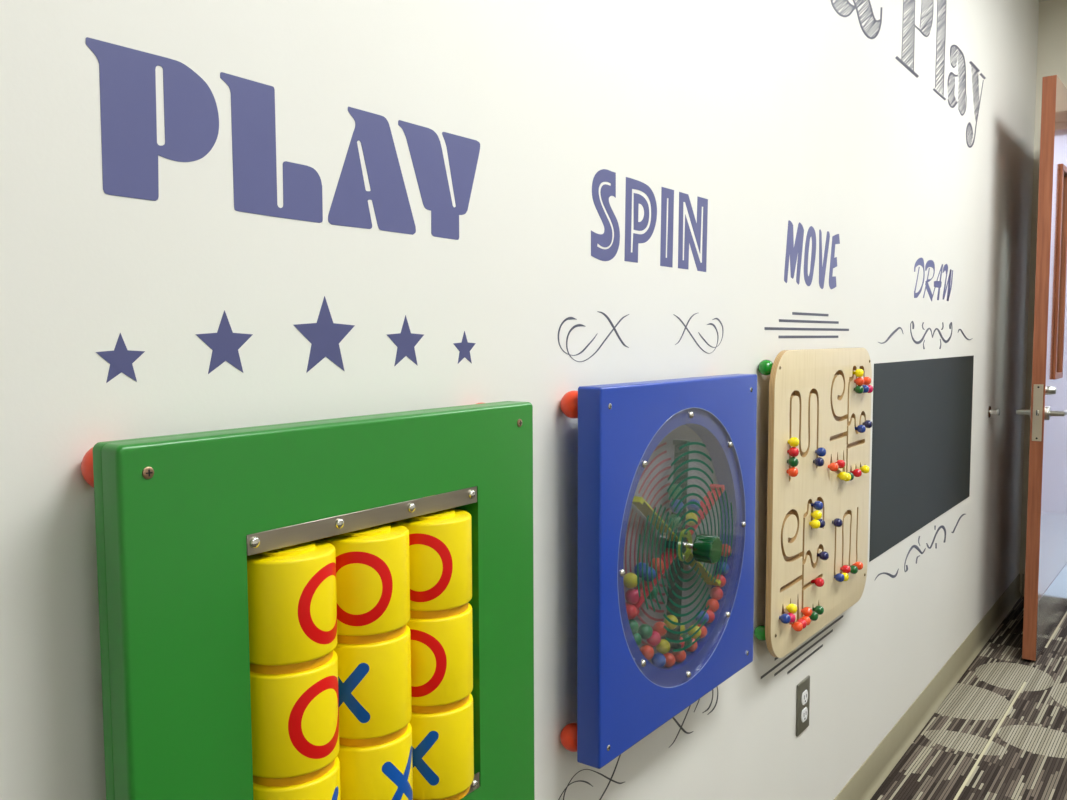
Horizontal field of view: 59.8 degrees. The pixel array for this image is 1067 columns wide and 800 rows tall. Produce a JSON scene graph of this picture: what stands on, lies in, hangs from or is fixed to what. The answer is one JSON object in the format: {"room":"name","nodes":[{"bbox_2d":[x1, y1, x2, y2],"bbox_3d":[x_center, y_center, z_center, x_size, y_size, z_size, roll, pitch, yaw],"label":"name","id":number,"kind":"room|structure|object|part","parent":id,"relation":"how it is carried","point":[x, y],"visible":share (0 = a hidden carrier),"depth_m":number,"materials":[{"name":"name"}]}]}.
{"room":"children's play area","nodes":[
{"label":"children's play area","id":0,"kind":"room"},
{"bbox_2d":[0,0,1038,799],"bbox_3d":[0.198,-0.249,1.540,0.120,2.720,7.140,3,5,36],"label":"wall","id":1,"kind":"structure","parent":0,"point":[772,113],"depth_m":1.21,"materials":[{"name":"paint"}]},
{"bbox_2d":[96,333,144,382],"bbox_3d":[-0.326,-0.034,0.734,0.001,0.039,0.041,3,5,36],"label":"star","id":2,"kind":"object","parent":1,"relation":"attached to","point":[121,359],"visible":1,"depth_m":0.73,"materials":[{"name":"paint"}]},
{"bbox_2d":[196,310,252,373],"bbox_3d":[-0.269,-0.051,0.811,0.001,0.055,0.058,3,5,36],"label":"star","id":3,"kind":"object","parent":1,"relation":"attached to","point":[225,344],"visible":1,"depth_m":0.81,"materials":[{"name":"paint"}]},
{"bbox_2d":[86,37,479,239],"bbox_3d":[-0.200,-0.229,0.893,0.001,0.118,0.468,3,5,36],"label":"lettering","id":4,"kind":"object","parent":1,"relation":"attached to","point":[131,150],"depth_m":0.83,"materials":[{"name":"paint"}]},
{"bbox_2d":[81,401,534,799],"bbox_3d":[-0.165,0.266,0.891,0.098,0.505,0.506,3,5,36],"label":"panel","id":5,"kind":"object","parent":1,"relation":"attached to","point":[335,608],"visible":1,"depth_m":0.80,"materials":[{"name":"green paint"}]},
{"bbox_2d":[246,491,451,544],"bbox_3d":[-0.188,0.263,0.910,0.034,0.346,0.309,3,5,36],"label":"metal strip","id":6,"kind":"object","parent":5,"relation":"on","point":[322,539],"depth_m":0.91,"materials":[{"name":"silver metal"}]},
{"bbox_2d":[294,296,354,372],"bbox_3d":[-0.202,-0.064,0.901,0.001,0.074,0.078,3,5,36],"label":"star","id":7,"kind":"object","parent":1,"relation":"attached to","point":[324,336],"visible":1,"depth_m":0.90,"materials":[{"name":"paint"}]},
{"bbox_2d":[387,315,423,365],"bbox_3d":[-0.136,-0.064,0.992,0.001,0.054,0.057,3,5,36],"label":"star","id":8,"kind":"object","parent":1,"relation":"attached to","point":[405,341],"visible":1,"depth_m":0.99,"materials":[{"name":"paint"}]},
{"bbox_2d":[453,331,475,362],"bbox_3d":[-0.079,-0.061,1.070,0.001,0.038,0.040,3,5,36],"label":"star","id":9,"kind":"object","parent":1,"relation":"attached to","point":[464,347],"visible":1,"depth_m":1.07,"materials":[{"name":"paint"}]},
{"bbox_2d":[558,755,623,799],"bbox_3d":[0.085,0.557,1.336,0.001,0.074,0.186,3,5,36],"label":"wall decal","id":10,"kind":"object","parent":1,"relation":"attached to","point":[610,779],"depth_m":1.35,"materials":[{"name":"black paint"}]},
{"bbox_2d":[558,311,628,361],"bbox_3d":[0.087,-0.089,1.296,0.001,0.070,0.185,3,5,36],"label":"wall decal","id":11,"kind":"object","parent":1,"relation":"attached to","point":[604,314],"depth_m":1.28,"materials":[{"name":"paint"}]},
{"bbox_2d":[591,169,707,271],"bbox_3d":[0.186,-0.268,1.420,0.001,0.128,0.363,3,5,36],"label":"lettering","id":12,"kind":"object","parent":1,"relation":"attached to","point":[604,175],"depth_m":1.39,"materials":[{"name":"paint"}]},
{"bbox_2d":[560,374,756,768],"bbox_3d":[0.223,0.219,1.403,0.118,0.500,0.501,3,5,36],"label":"panel","id":13,"kind":"object","parent":1,"relation":"attached to","point":[637,440],"visible":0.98,"depth_m":1.34,"materials":[{"name":"blue paint"}]},
{"bbox_2d":[623,573,637,587],"bbox_3d":[0.135,0.251,1.291,0.022,0.022,0.022,3,5,36],"label":"ball","id":14,"kind":"object","parent":13,"relation":"in","point":[630,579],"visible":1,"depth_m":1.28,"materials":[{"name":"yellow plastic"}]},
{"bbox_2d":[626,604,636,619],"bbox_3d":[0.134,0.295,1.292,0.022,0.022,0.022,3,5,36],"label":"ball","id":15,"kind":"object","parent":13,"relation":"in","point":[631,610],"visible":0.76,"depth_m":1.28,"materials":[{"name":"red plastic"}]},
{"bbox_2d":[625,588,639,603],"bbox_3d":[0.139,0.275,1.298,0.022,0.022,0.022,3,5,36],"label":"ball","id":16,"kind":"object","parent":13,"relation":"in","point":[632,595],"visible":0.98,"depth_m":1.29,"materials":[{"name":"red plastic"}]},
{"bbox_2d":[629,619,638,634],"bbox_3d":[0.137,0.317,1.297,0.022,0.022,0.022,3,5,36],"label":"ball","id":17,"kind":"object","parent":13,"relation":"in","point":[634,626],"visible":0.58,"depth_m":1.29,"materials":[{"name":"green plastic"}]},
{"bbox_2d":[633,633,641,645],"bbox_3d":[0.142,0.337,1.306,0.022,0.022,0.022,3,5,36],"label":"ball","id":18,"kind":"object","parent":13,"relation":"in","point":[637,636],"visible":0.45,"depth_m":1.30,"materials":[{"name":"green plastic"}]},
{"bbox_2d":[634,562,648,577],"bbox_3d":[0.153,0.241,1.315,0.022,0.022,0.022,3,5,36],"label":"ball","id":19,"kind":"object","parent":13,"relation":"in","point":[640,563],"visible":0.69,"depth_m":1.31,"materials":[{"name":"blue plastic"}]},
{"bbox_2d":[638,624,652,638],"bbox_3d":[0.160,0.332,1.331,0.022,0.022,0.022,3,5,36],"label":"ball","id":20,"kind":"object","parent":13,"relation":"in","point":[645,630],"visible":0.89,"depth_m":1.32,"materials":[{"name":"green plastic"}]},
{"bbox_2d":[640,645,653,659],"bbox_3d":[0.163,0.364,1.337,0.022,0.022,0.022,3,5,36],"label":"ball","id":21,"kind":"object","parent":13,"relation":"in","point":[647,651],"visible":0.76,"depth_m":1.33,"materials":[{"name":"orange"}]},
{"bbox_2d":[644,567,655,581],"bbox_3d":[0.165,0.250,1.332,0.022,0.022,0.022,3,5,36],"label":"ball","id":22,"kind":"object","parent":13,"relation":"in","point":[653,570],"visible":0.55,"depth_m":1.32,"materials":[{"name":"blue plastic"}]},
{"bbox_2d":[647,587,657,599],"bbox_3d":[0.169,0.277,1.339,0.022,0.022,0.022,3,5,36],"label":"ball","id":23,"kind":"object","parent":13,"relation":"in","point":[656,590],"visible":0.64,"depth_m":1.33,"materials":[{"name":"green plastic"}]},
{"bbox_2d":[646,631,660,645],"bbox_3d":[0.175,0.348,1.352,0.022,0.022,0.022,3,5,36],"label":"ball","id":24,"kind":"object","parent":13,"relation":"in","point":[655,639],"visible":0.78,"depth_m":1.34,"materials":[{"name":"red plastic"}]},
{"bbox_2d":[649,558,663,572],"bbox_3d":[0.179,0.240,1.351,0.022,0.022,0.022,3,5,36],"label":"ball","id":25,"kind":"object","parent":13,"relation":"on","point":[653,559],"visible":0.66,"depth_m":1.34,"materials":[{"name":"orange"}]},
{"bbox_2d":[651,653,665,667],"bbox_3d":[0.184,0.384,1.367,0.022,0.022,0.022,3,5,36],"label":"ball","id":26,"kind":"object","parent":13,"relation":"in","point":[658,660],"visible":0.89,"depth_m":1.36,"materials":[{"name":"blue plastic"}]},
{"bbox_2d":[653,622,666,635],"bbox_3d":[0.187,0.338,1.367,0.022,0.022,0.022,3,5,36],"label":"ball","id":27,"kind":"object","parent":13,"relation":"in","point":[658,627],"visible":0.8,"depth_m":1.36,"materials":[{"name":"orange"}]},
{"bbox_2d":[656,639,669,653],"bbox_3d":[0.192,0.366,1.377,0.022,0.022,0.022,3,5,36],"label":"ball","id":28,"kind":"object","parent":13,"relation":"in","point":[663,647],"visible":0.9,"depth_m":1.37,"materials":[{"name":"yellow plastic"}]},
{"bbox_2d":[663,653,674,666],"bbox_3d":[0.202,0.390,1.392,0.022,0.022,0.022,3,5,36],"label":"ball","id":29,"kind":"object","parent":13,"relation":"in","point":[670,659],"visible":0.78,"depth_m":1.38,"materials":[{"name":"orange"}]},
{"bbox_2d":[664,615,677,628],"bbox_3d":[0.206,0.334,1.394,0.022,0.022,0.022,3,5,36],"label":"ball","id":30,"kind":"object","parent":13,"relation":"in","point":[669,625],"visible":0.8,"depth_m":1.39,"materials":[{"name":"yellow plastic"}]},
{"bbox_3d":[0.204,0.218,1.415,0.004,0.380,0.380,3,5,36],"label":"plate","id":31,"kind":"part","parent":13,"relation":"part of","materials":[{"name":"grey"}]},
{"bbox_2d":[667,514,680,528],"bbox_3d":[0.211,0.182,1.390,0.022,0.022,0.022,3,5,36],"label":"ball","id":32,"kind":"object","parent":13,"relation":"in","point":[675,519],"visible":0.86,"depth_m":1.38,"materials":[{"name":"green plastic"}]},
{"bbox_2d":[668,484,681,498],"bbox_3d":[0.212,0.137,1.389,0.022,0.022,0.022,3,5,36],"label":"ball","id":33,"kind":"object","parent":13,"relation":"in","point":[673,486],"visible":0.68,"depth_m":1.38,"materials":[{"name":"green plastic"}]},
{"bbox_2d":[669,499,683,513],"bbox_3d":[0.215,0.160,1.395,0.022,0.022,0.022,3,5,36],"label":"ball","id":34,"kind":"object","parent":13,"relation":"in","point":[676,502],"visible":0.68,"depth_m":1.39,"materials":[{"name":"blue plastic"}]},
{"bbox_2d":[672,650,685,662],"bbox_3d":[0.223,0.391,1.420,0.022,0.022,0.022,3,5,36],"label":"ball","id":35,"kind":"object","parent":13,"relation":"in","point":[680,656],"visible":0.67,"depth_m":1.41,"materials":[{"name":"orange"}]},
{"bbox_2d":[680,622,684,635],"bbox_3d":[0.220,0.348,1.414,0.022,0.022,0.022,3,5,36],"label":"ball","id":36,"kind":"object","parent":13,"relation":"in","point":[682,627],"visible":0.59,"depth_m":1.41,"materials":[{"name":"yellow plastic"}]},
{"bbox_3d":[0.228,0.219,1.399,0.002,0.049,0.049,3,5,36],"label":"hub plate","id":37,"kind":"part","parent":13,"relation":"part of","materials":[{"name":"green"}]},
{"bbox_2d":[681,634,691,647],"bbox_3d":[0.235,0.373,1.435,0.022,0.022,0.022,3,5,36],"label":"ball","id":38,"kind":"object","parent":13,"relation":"in","point":[688,642],"visible":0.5,"depth_m":1.43,"materials":[{"name":"green plastic"}]},
{"bbox_2d":[685,638,697,651],"bbox_3d":[0.246,0.383,1.451,0.022,0.022,0.022,3,5,36],"label":"ball","id":39,"kind":"object","parent":13,"relation":"in","point":[693,647],"visible":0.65,"depth_m":1.44,"materials":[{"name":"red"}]},
{"bbox_2d":[686,513,697,525],"bbox_3d":[0.243,0.184,1.434,0.022,0.022,0.022,3,5,36],"label":"ball","id":40,"kind":"object","parent":13,"relation":"in","point":[689,515],"visible":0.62,"depth_m":1.43,"materials":[{"name":"yellow plastic"}]},
{"bbox_2d":[687,499,700,511],"bbox_3d":[0.249,0.165,1.441,0.022,0.022,0.022,3,5,36],"label":"ball","id":41,"kind":"object","parent":13,"relation":"in","point":[691,506],"visible":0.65,"depth_m":1.43,"materials":[{"name":"blue plastic"}]},
{"bbox_2d":[688,625,700,638],"bbox_3d":[0.253,0.365,1.460,0.022,0.022,0.022,3,5,36],"label":"ball","id":42,"kind":"object","parent":13,"relation":"in","point":[696,627],"visible":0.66,"depth_m":1.45,"materials":[{"name":"yellow plastic"}]},
{"bbox_2d":[697,624,706,637],"bbox_3d":[0.266,0.368,1.478,0.022,0.022,0.022,3,5,36],"label":"ball","id":43,"kind":"object","parent":13,"relation":"in","point":[703,629],"visible":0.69,"depth_m":1.47,"materials":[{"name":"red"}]},
{"bbox_2d":[695,611,708,623],"bbox_3d":[0.269,0.347,1.481,0.022,0.022,0.022,3,5,36],"label":"ball","id":44,"kind":"object","parent":13,"relation":"in","point":[706,616],"visible":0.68,"depth_m":1.47,"materials":[{"name":"blue plastic"}]},
{"bbox_3d":[0.258,0.221,1.377,0.030,0.041,0.041,3,5,36],"label":"knob","id":45,"kind":"part","parent":13,"relation":"part of","materials":[{"name":"green plastic"}]},
{"bbox_2d":[704,610,714,622],"bbox_3d":[0.282,0.349,1.498,0.022,0.022,0.022,3,5,36],"label":"ball","id":46,"kind":"object","parent":13,"relation":"in","point":[710,613],"visible":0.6,"depth_m":1.49,"materials":[{"name":"red plastic"}]},
{"bbox_2d":[706,599,718,611],"bbox_3d":[0.291,0.334,1.511,0.022,0.022,0.022,3,5,36],"label":"ball","id":47,"kind":"object","parent":13,"relation":"in","point":[713,604],"visible":0.96,"depth_m":1.50,"materials":[{"name":"orange"}]},
{"bbox_2d":[710,587,722,599],"bbox_3d":[0.300,0.318,1.521,0.022,0.022,0.022,3,5,36],"label":"ball","id":48,"kind":"object","parent":13,"relation":"in","point":[716,593],"visible":0.99,"depth_m":1.51,"materials":[{"name":"red plastic"}]},
{"bbox_2d":[714,574,725,587],"bbox_3d":[0.306,0.298,1.528,0.022,0.022,0.022,3,5,36],"label":"ball","id":49,"kind":"object","parent":13,"relation":"in","point":[722,579],"visible":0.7,"depth_m":1.52,"materials":[{"name":"red plastic"}]},
{"bbox_2d":[716,562,728,574],"bbox_3d":[0.313,0.279,1.537,0.022,0.022,0.022,3,5,36],"label":"ball","id":50,"kind":"object","parent":13,"relation":"in","point":[720,564],"visible":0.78,"depth_m":1.53,"materials":[{"name":"blue plastic"}]},
{"bbox_2d":[721,544,731,556],"bbox_3d":[0.319,0.250,1.542,0.022,0.022,0.022,3,5,36],"label":"ball","id":51,"kind":"object","parent":13,"relation":"in","point":[726,545],"visible":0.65,"depth_m":1.53,"materials":[{"name":"red plastic"}]},
{"bbox_2d":[670,686,717,745],"bbox_3d":[0.275,0.537,1.595,0.001,0.068,0.197,3,5,36],"label":"wall decal","id":52,"kind":"object","parent":1,"relation":"attached to","point":[707,709],"depth_m":1.58,"materials":[{"name":"black paint"}]},
{"bbox_2d":[673,313,722,353],"bbox_3d":[0.279,-0.112,1.556,0.001,0.069,0.188,3,5,36],"label":"wall decal","id":53,"kind":"object","parent":1,"relation":"attached to","point":[712,324],"depth_m":1.56,"materials":[{"name":"paint"}]},
{"bbox_2d":[761,615,842,678],"bbox_3d":[0.599,0.544,2.038,0.001,0.056,0.505,3,5,36],"label":"wall decal","id":54,"kind":"object","parent":1,"relation":"attached to","point":[839,618],"depth_m":2.02,"materials":[{"name":"black paint"}]},
{"bbox_2d":[796,676,809,736],"bbox_3d":[0.591,0.669,2.030,0.008,0.115,0.073,3,5,36],"label":"power outlet","id":55,"kind":"object","parent":1,"relation":"attached to","point":[803,688],"visible":1,"depth_m":2.02,"materials":[{"name":"grey metal"}]},
{"bbox_2d":[801,707,807,721],"bbox_3d":[0.592,0.689,2.030,0.004,0.028,0.034,3,5,36],"label":"socket","id":56,"kind":"object","parent":55,"relation":"attached to","point":[804,710],"depth_m":2.03,"materials":[{"name":"white plastic"}]},
{"bbox_2d":[801,690,807,704],"bbox_3d":[0.592,0.650,2.028,0.004,0.028,0.034,3,5,36],"label":"socket","id":57,"kind":"object","parent":55,"relation":"attached to","point":[804,693],"depth_m":2.02,"materials":[{"name":"white plastic"}]},
{"bbox_2d":[764,312,848,337],"bbox_3d":[0.594,-0.159,1.986,0.001,0.053,0.510,3,5,36],"label":"wall decal","id":58,"kind":"object","parent":1,"relation":"attached to","point":[793,313],"depth_m":1.97,"materials":[{"name":"paint"}]},
{"bbox_2d":[784,220,839,288],"bbox_3d":[0.599,-0.305,1.983,0.001,0.131,0.337,3,5,36],"label":"lettering","id":59,"kind":"object","parent":1,"relation":"attached to","point":[793,250],"depth_m":1.95,"materials":[{"name":"paint"}]},
{"bbox_2d":[754,348,872,657],"bbox_3d":[0.620,0.191,1.991,0.063,0.600,0.608,3,5,36],"label":"panel","id":60,"kind":"object","parent":1,"relation":"attached to","point":[820,423],"visible":1,"depth_m":1.92,"materials":[{"name":"brown wood"}]},
{"bbox_2d":[831,0,985,147],"bbox_3d":[1.131,-1.089,2.659,0.001,0.531,1.665,3,5,36],"label":"lettering","id":61,"kind":"object","parent":1,"relation":"attached to","point":[910,2],"depth_m":2.74,"materials":[{"name":"grey paint"}]},
{"bbox_2d":[875,514,964,579],"bbox_3d":[1.229,0.447,2.894,0.001,0.084,1.120,3,5,36],"label":"wall decal","id":62,"kind":"object","parent":1,"relation":"attached to","point":[941,526],"depth_m":2.83,"materials":[{"name":"paint"}]},
{"bbox_2d":[869,355,973,561],"bbox_3d":[1.226,0.129,2.869,0.001,0.512,1.211,3,5,36],"label":"board","id":63,"kind":"object","parent":1,"relation":"attached to","point":[922,409],"visible":1,"depth_m":2.75,"materials":[{"name":"paint"}]},
{"bbox_2d":[878,321,972,348],"bbox_3d":[1.228,-0.199,2.850,0.001,0.087,1.162,3,5,36],"label":"wall decal","id":64,"kind":"object","parent":1,"relation":"attached to","point":[912,322],"depth_m":2.77,"materials":[{"name":"paint"}]},
{"bbox_2d":[834,573,1021,799],"bbox_3d":[0.219,1.063,1.541,0.014,0.102,7.020,3,5,36],"label":"baseboard","id":65,"kind":"structure","parent":1,"relation":"attached to","point":[869,777],"depth_m":2.92,"materials":[{"name":"plastic"}]},
{"bbox_2d":[914,258,952,300],"bbox_3d":[1.227,-0.363,2.839,0.001,0.125,0.487,3,5,36],"label":"lettering","id":66,"kind":"object","parent":1,"relation":"attached to","point":[930,263],"depth_m":2.82,"materials":[{"name":"paint"}]},
{"bbox_2d":[987,406,999,417],"bbox_3d":[1.787,0.047,3.599,0.039,0.048,0.048,3,5,36],"label":"door stop","id":67,"kind":"object","parent":1,"relation":"attached to","point":[990,411],"visible":1,"depth_m":3.59,"materials":[{"name":"silver metal"}]},
{"bbox_3d":[1.774,0.046,3.608,0.008,0.048,0.048,3,5,36],"label":"mount plate","id":68,"kind":"part","parent":67,"relation":"part of","materials":[{"name":"silver metal"}]},
{"bbox_3d":[1.786,0.047,3.600,0.025,0.026,0.026,3,5,36],"label":"post","id":69,"kind":"part","parent":67,"relation":"part of","materials":[{"name":"silver metal"}]},
{"bbox_2d":[870,596,1066,799],"bbox_3d":[1.573,1.206,0.532,3.400,0.050,7.180,3,5,36],"label":"floor","id":70,"kind":"structure","parent":0,"point":[1000,733],"depth_m":2.84,"materials":[{"name":"carpet"}]},
{"bbox_2d":[1019,0,1066,593],"bbox_3d":[3.651,-0.378,3.357,3.300,2.720,0.120,3,5,36],"label":"wall","id":71,"kind":"structure","parent":0,"point":[1052,22],"depth_m":4.22,"materials":[{"name":"paint"}]},
{"bbox_2d":[1021,574,1024,595],"bbox_3d":[2.338,0.870,4.324,0.111,0.102,0.014,3,5,36],"label":"baseboard","id":72,"kind":"structure","parent":71,"relation":"attached to","point":[1023,575],"depth_m":4.36,"materials":[{"name":"plastic"}]},
{"bbox_2d":[1016,75,1066,660],"bbox_3d":[2.124,-0.120,3.754,0.163,2.132,0.936,3,5,37],"label":"door","id":73,"kind":"structure","parent":71,"relation":"in","point":[1045,592],"depth_m":3.44,"materials":[{"name":"brown wood"}]},
{"bbox_3d":[1.869,0.043,3.514,0.059,0.053,0.140,3,5,37],"label":"lever handle","id":74,"kind":"part","parent":73,"relation":"part of","materials":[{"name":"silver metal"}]},
{"bbox_3d":[1.846,0.047,3.398,0.032,0.208,0.002,3,5,37],"label":"lock plate","id":75,"kind":"part","parent":73,"relation":"part of","materials":[{"name":"silver metal"}]},
{"bbox_3d":[2.138,0.829,3.797,0.003,0.220,0.889,3,5,37],"label":"kick plate","id":76,"kind":"part","parent":73,"relation":"part of","materials":[{"name":"silver metal"}]},
{"bbox_3d":[1.952,0.048,3.451,0.059,0.053,0.140,3,5,37],"label":"lever handle","id":77,"kind":"part","parent":73,"relation":"part of","materials":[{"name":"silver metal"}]}
]}

